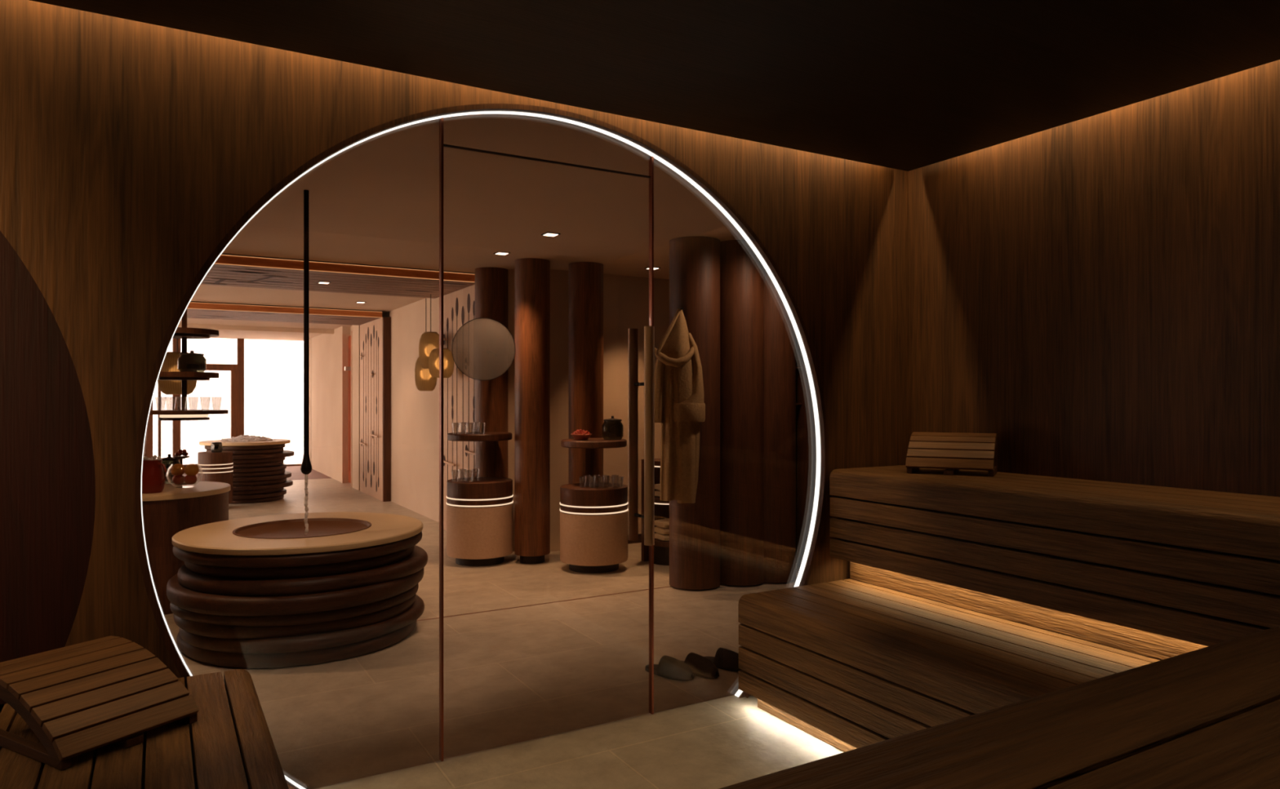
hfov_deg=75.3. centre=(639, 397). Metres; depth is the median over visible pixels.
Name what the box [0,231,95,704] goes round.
wall panel
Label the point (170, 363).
pendant lamp
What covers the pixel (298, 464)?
trim
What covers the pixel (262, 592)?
washbasin
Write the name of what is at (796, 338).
wall
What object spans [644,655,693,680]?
slipper
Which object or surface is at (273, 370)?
window
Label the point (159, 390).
trim
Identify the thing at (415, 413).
wall
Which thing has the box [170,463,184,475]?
peach
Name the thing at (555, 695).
floor
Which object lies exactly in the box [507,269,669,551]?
wall
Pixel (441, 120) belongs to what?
trim
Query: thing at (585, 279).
wooden column
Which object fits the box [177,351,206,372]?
lidded jar
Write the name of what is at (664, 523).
folded towel
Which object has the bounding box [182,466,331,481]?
deck
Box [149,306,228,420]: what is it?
shelf
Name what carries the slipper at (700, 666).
on the floor
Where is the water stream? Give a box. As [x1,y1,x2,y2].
[303,475,308,534]
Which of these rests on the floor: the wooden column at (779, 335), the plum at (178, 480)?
the wooden column at (779, 335)
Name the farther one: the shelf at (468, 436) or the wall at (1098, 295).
the shelf at (468, 436)
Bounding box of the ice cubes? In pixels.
[142,455,160,460]
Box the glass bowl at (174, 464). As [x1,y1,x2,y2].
[165,463,203,488]
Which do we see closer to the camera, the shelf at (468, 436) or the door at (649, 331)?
the door at (649, 331)
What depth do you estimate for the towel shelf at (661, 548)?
6.77 m
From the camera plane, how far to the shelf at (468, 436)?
6.61 m
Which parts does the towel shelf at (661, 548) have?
shelf, shelf, shelf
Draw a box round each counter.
[142,481,231,615]
[199,439,293,504]
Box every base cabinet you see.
[197,451,233,502]
[446,477,513,566]
[560,482,628,573]
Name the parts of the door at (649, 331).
rail, pull handle, pull handle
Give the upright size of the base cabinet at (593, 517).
0.644 m
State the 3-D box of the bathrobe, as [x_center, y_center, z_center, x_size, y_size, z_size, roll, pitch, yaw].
[0.260,0.056,5.560,0.359,1.303,0.289,0,0,0]
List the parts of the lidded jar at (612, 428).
lid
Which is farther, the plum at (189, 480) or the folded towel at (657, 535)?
the folded towel at (657, 535)
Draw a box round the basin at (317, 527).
[232,518,371,538]
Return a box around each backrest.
[0,635,199,770]
[906,431,997,476]
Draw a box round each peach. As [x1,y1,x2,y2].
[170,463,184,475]
[183,463,199,475]
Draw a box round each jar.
[160,453,180,483]
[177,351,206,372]
[210,442,222,453]
[601,416,623,439]
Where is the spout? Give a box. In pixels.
[300,190,311,474]
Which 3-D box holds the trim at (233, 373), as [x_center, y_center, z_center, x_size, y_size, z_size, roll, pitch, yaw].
[-7.668,0.395,15.681,0.108,1.790,0.100,0,0,-30]
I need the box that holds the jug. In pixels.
[140,459,167,493]
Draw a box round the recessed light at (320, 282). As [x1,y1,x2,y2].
[316,281,330,284]
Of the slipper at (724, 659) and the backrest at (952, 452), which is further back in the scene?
the slipper at (724, 659)
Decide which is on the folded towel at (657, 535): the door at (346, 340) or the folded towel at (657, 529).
the folded towel at (657, 529)
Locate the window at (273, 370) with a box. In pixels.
[152,337,303,464]
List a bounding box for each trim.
[133,103,828,788]
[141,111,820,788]
[142,400,152,458]
[158,387,160,457]
[172,338,180,462]
[205,364,237,370]
[231,370,237,438]
[236,338,244,436]
[286,463,301,466]
[439,117,653,761]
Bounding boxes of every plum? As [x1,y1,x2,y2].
[172,475,184,484]
[183,475,197,484]
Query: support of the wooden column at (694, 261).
on the floor
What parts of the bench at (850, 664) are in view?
panel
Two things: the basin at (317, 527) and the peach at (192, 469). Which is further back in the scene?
the peach at (192, 469)
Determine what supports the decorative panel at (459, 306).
on the floor
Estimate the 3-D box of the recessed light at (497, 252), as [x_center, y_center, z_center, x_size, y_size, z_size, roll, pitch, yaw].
[-1.062,-1.105,6.381,0.100,0.008,0.100,0,0,-30]
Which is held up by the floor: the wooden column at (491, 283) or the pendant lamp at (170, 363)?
the wooden column at (491, 283)
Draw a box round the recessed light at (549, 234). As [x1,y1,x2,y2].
[541,231,560,236]
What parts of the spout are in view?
rod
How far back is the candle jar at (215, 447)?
9.88 m
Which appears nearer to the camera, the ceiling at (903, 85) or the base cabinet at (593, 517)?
the ceiling at (903, 85)
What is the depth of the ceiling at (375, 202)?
4.99 m
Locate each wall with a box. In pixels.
[0,0,908,788]
[309,284,473,522]
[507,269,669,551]
[795,337,796,563]
[908,59,1279,660]
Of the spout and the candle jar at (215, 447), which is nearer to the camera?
the spout
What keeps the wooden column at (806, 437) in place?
on the floor
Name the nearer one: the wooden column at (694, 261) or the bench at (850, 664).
the bench at (850, 664)
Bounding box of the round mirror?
[451,317,515,381]
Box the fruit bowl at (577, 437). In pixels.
[570,433,591,439]
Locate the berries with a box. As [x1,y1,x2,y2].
[572,429,590,434]
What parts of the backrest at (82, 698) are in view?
frame, rail, cross rail, rail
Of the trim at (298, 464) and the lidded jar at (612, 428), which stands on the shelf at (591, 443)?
the lidded jar at (612, 428)
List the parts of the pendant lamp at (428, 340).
lamp shade, cord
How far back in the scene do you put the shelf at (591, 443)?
6.34 m
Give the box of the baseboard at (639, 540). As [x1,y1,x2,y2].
[627,533,641,544]
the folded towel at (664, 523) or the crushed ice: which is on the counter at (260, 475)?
the crushed ice
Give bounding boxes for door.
[341,331,352,487]
[443,143,654,546]
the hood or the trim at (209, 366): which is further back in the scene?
the trim at (209, 366)
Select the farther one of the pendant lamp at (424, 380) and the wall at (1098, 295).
the pendant lamp at (424, 380)
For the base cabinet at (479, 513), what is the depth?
6.54 m
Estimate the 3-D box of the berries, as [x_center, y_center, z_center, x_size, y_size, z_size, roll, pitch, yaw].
[-0.458,0.276,6.493,0.139,0.050,0.135,0,0,-10]
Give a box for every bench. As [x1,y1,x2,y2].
[0,669,288,788]
[719,626,1279,788]
[737,578,1159,752]
[829,465,1279,660]
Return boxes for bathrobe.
[654,308,705,503]
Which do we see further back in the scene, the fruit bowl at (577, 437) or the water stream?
the fruit bowl at (577, 437)
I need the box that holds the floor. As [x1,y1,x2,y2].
[164,478,844,788]
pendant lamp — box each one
[157,338,196,395]
[414,297,436,391]
[418,293,439,368]
[428,348,453,377]
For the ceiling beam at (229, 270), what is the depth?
7.18 m
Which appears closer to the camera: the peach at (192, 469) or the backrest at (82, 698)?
the backrest at (82, 698)
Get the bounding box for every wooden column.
[475,266,507,478]
[514,257,550,564]
[568,262,603,484]
[669,236,719,590]
[720,240,763,586]
[763,267,795,582]
[796,340,815,572]
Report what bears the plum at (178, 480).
in the glass bowl at (174, 464)
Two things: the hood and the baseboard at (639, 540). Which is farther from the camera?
the baseboard at (639, 540)
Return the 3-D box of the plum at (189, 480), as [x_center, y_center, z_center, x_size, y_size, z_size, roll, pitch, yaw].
[-2.995,0.548,5.533,0.078,0.072,0.078,0,0,-30]
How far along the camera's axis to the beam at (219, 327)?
13.01 m
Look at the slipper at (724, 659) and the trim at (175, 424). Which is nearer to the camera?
the slipper at (724, 659)
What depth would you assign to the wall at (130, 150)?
2.61 m
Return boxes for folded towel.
[654,484,659,490]
[654,490,659,496]
[654,519,669,528]
[654,526,669,534]
[654,533,669,541]
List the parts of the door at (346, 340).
handle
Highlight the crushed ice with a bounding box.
[220,435,272,442]
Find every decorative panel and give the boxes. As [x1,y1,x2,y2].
[359,317,391,502]
[443,284,475,531]
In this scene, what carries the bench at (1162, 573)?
attached to the wall at (1098, 295)
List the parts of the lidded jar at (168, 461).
lid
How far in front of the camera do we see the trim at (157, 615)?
2.95 m
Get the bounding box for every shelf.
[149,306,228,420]
[447,431,512,441]
[560,438,626,448]
[641,458,669,565]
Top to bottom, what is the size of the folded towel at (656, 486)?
0.050 m
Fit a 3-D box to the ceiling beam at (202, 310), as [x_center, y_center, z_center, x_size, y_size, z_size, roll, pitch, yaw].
[-5.680,-1.065,10.072,4.687,0.088,1.376,0,0,-30]
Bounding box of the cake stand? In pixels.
[173,456,189,484]
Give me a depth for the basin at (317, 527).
4.80 m
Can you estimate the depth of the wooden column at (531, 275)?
6.64 m
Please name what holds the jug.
on the counter at (167, 513)
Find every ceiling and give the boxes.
[29,0,1279,171]
[179,114,744,341]
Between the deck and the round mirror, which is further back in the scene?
the deck
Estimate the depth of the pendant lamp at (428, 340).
8.16 m
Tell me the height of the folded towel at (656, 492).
0.050 m
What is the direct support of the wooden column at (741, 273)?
on the floor
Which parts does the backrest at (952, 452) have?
rail, cross rail, frame, rail, post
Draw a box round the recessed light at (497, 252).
[493,251,510,255]
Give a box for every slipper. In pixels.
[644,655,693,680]
[681,653,719,679]
[704,648,741,671]
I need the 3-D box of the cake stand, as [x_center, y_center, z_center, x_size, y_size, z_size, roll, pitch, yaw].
[-3.150,0.503,5.700,0.100,0.193,0.100,0,0,-30]
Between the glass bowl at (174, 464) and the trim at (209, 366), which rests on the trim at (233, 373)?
the trim at (209, 366)
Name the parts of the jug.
handle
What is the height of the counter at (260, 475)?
0.768 m
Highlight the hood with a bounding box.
[654,308,694,367]
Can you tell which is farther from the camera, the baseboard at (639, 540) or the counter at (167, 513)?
the baseboard at (639, 540)
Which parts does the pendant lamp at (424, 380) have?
lamp shade, cord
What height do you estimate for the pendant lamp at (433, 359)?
0.843 m
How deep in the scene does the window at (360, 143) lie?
2.69 m
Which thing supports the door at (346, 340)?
in the wall at (415, 413)
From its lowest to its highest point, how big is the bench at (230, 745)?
0.470 m
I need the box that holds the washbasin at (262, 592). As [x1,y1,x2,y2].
[166,512,427,668]
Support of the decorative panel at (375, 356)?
attached to the wall at (415, 413)
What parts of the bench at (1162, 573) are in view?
panel, seat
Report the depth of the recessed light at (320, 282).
7.38 m
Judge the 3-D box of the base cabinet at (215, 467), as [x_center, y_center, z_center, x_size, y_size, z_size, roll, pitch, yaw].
[-5.117,1.000,10.000,0.384,0.679,0.384,0,0,-30]
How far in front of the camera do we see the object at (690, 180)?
3.57 m
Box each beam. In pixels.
[177,323,333,334]
[186,301,382,325]
[199,253,475,298]
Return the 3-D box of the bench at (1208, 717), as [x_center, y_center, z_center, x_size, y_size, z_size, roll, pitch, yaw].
[-0.205,0.839,0.222,6.748,0.998,0.646,0,0,-30]
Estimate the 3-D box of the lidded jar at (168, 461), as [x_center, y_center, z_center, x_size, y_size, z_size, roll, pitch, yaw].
[-3.300,0.498,5.820,0.150,0.201,0.150,0,0,-30]
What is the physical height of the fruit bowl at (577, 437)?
0.047 m
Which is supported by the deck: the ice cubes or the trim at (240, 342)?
the trim at (240, 342)
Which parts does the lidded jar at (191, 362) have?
lid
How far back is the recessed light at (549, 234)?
5.62 m
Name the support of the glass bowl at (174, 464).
on the counter at (167, 513)
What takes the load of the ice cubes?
in the jug
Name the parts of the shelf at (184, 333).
shelf, shelf, shelf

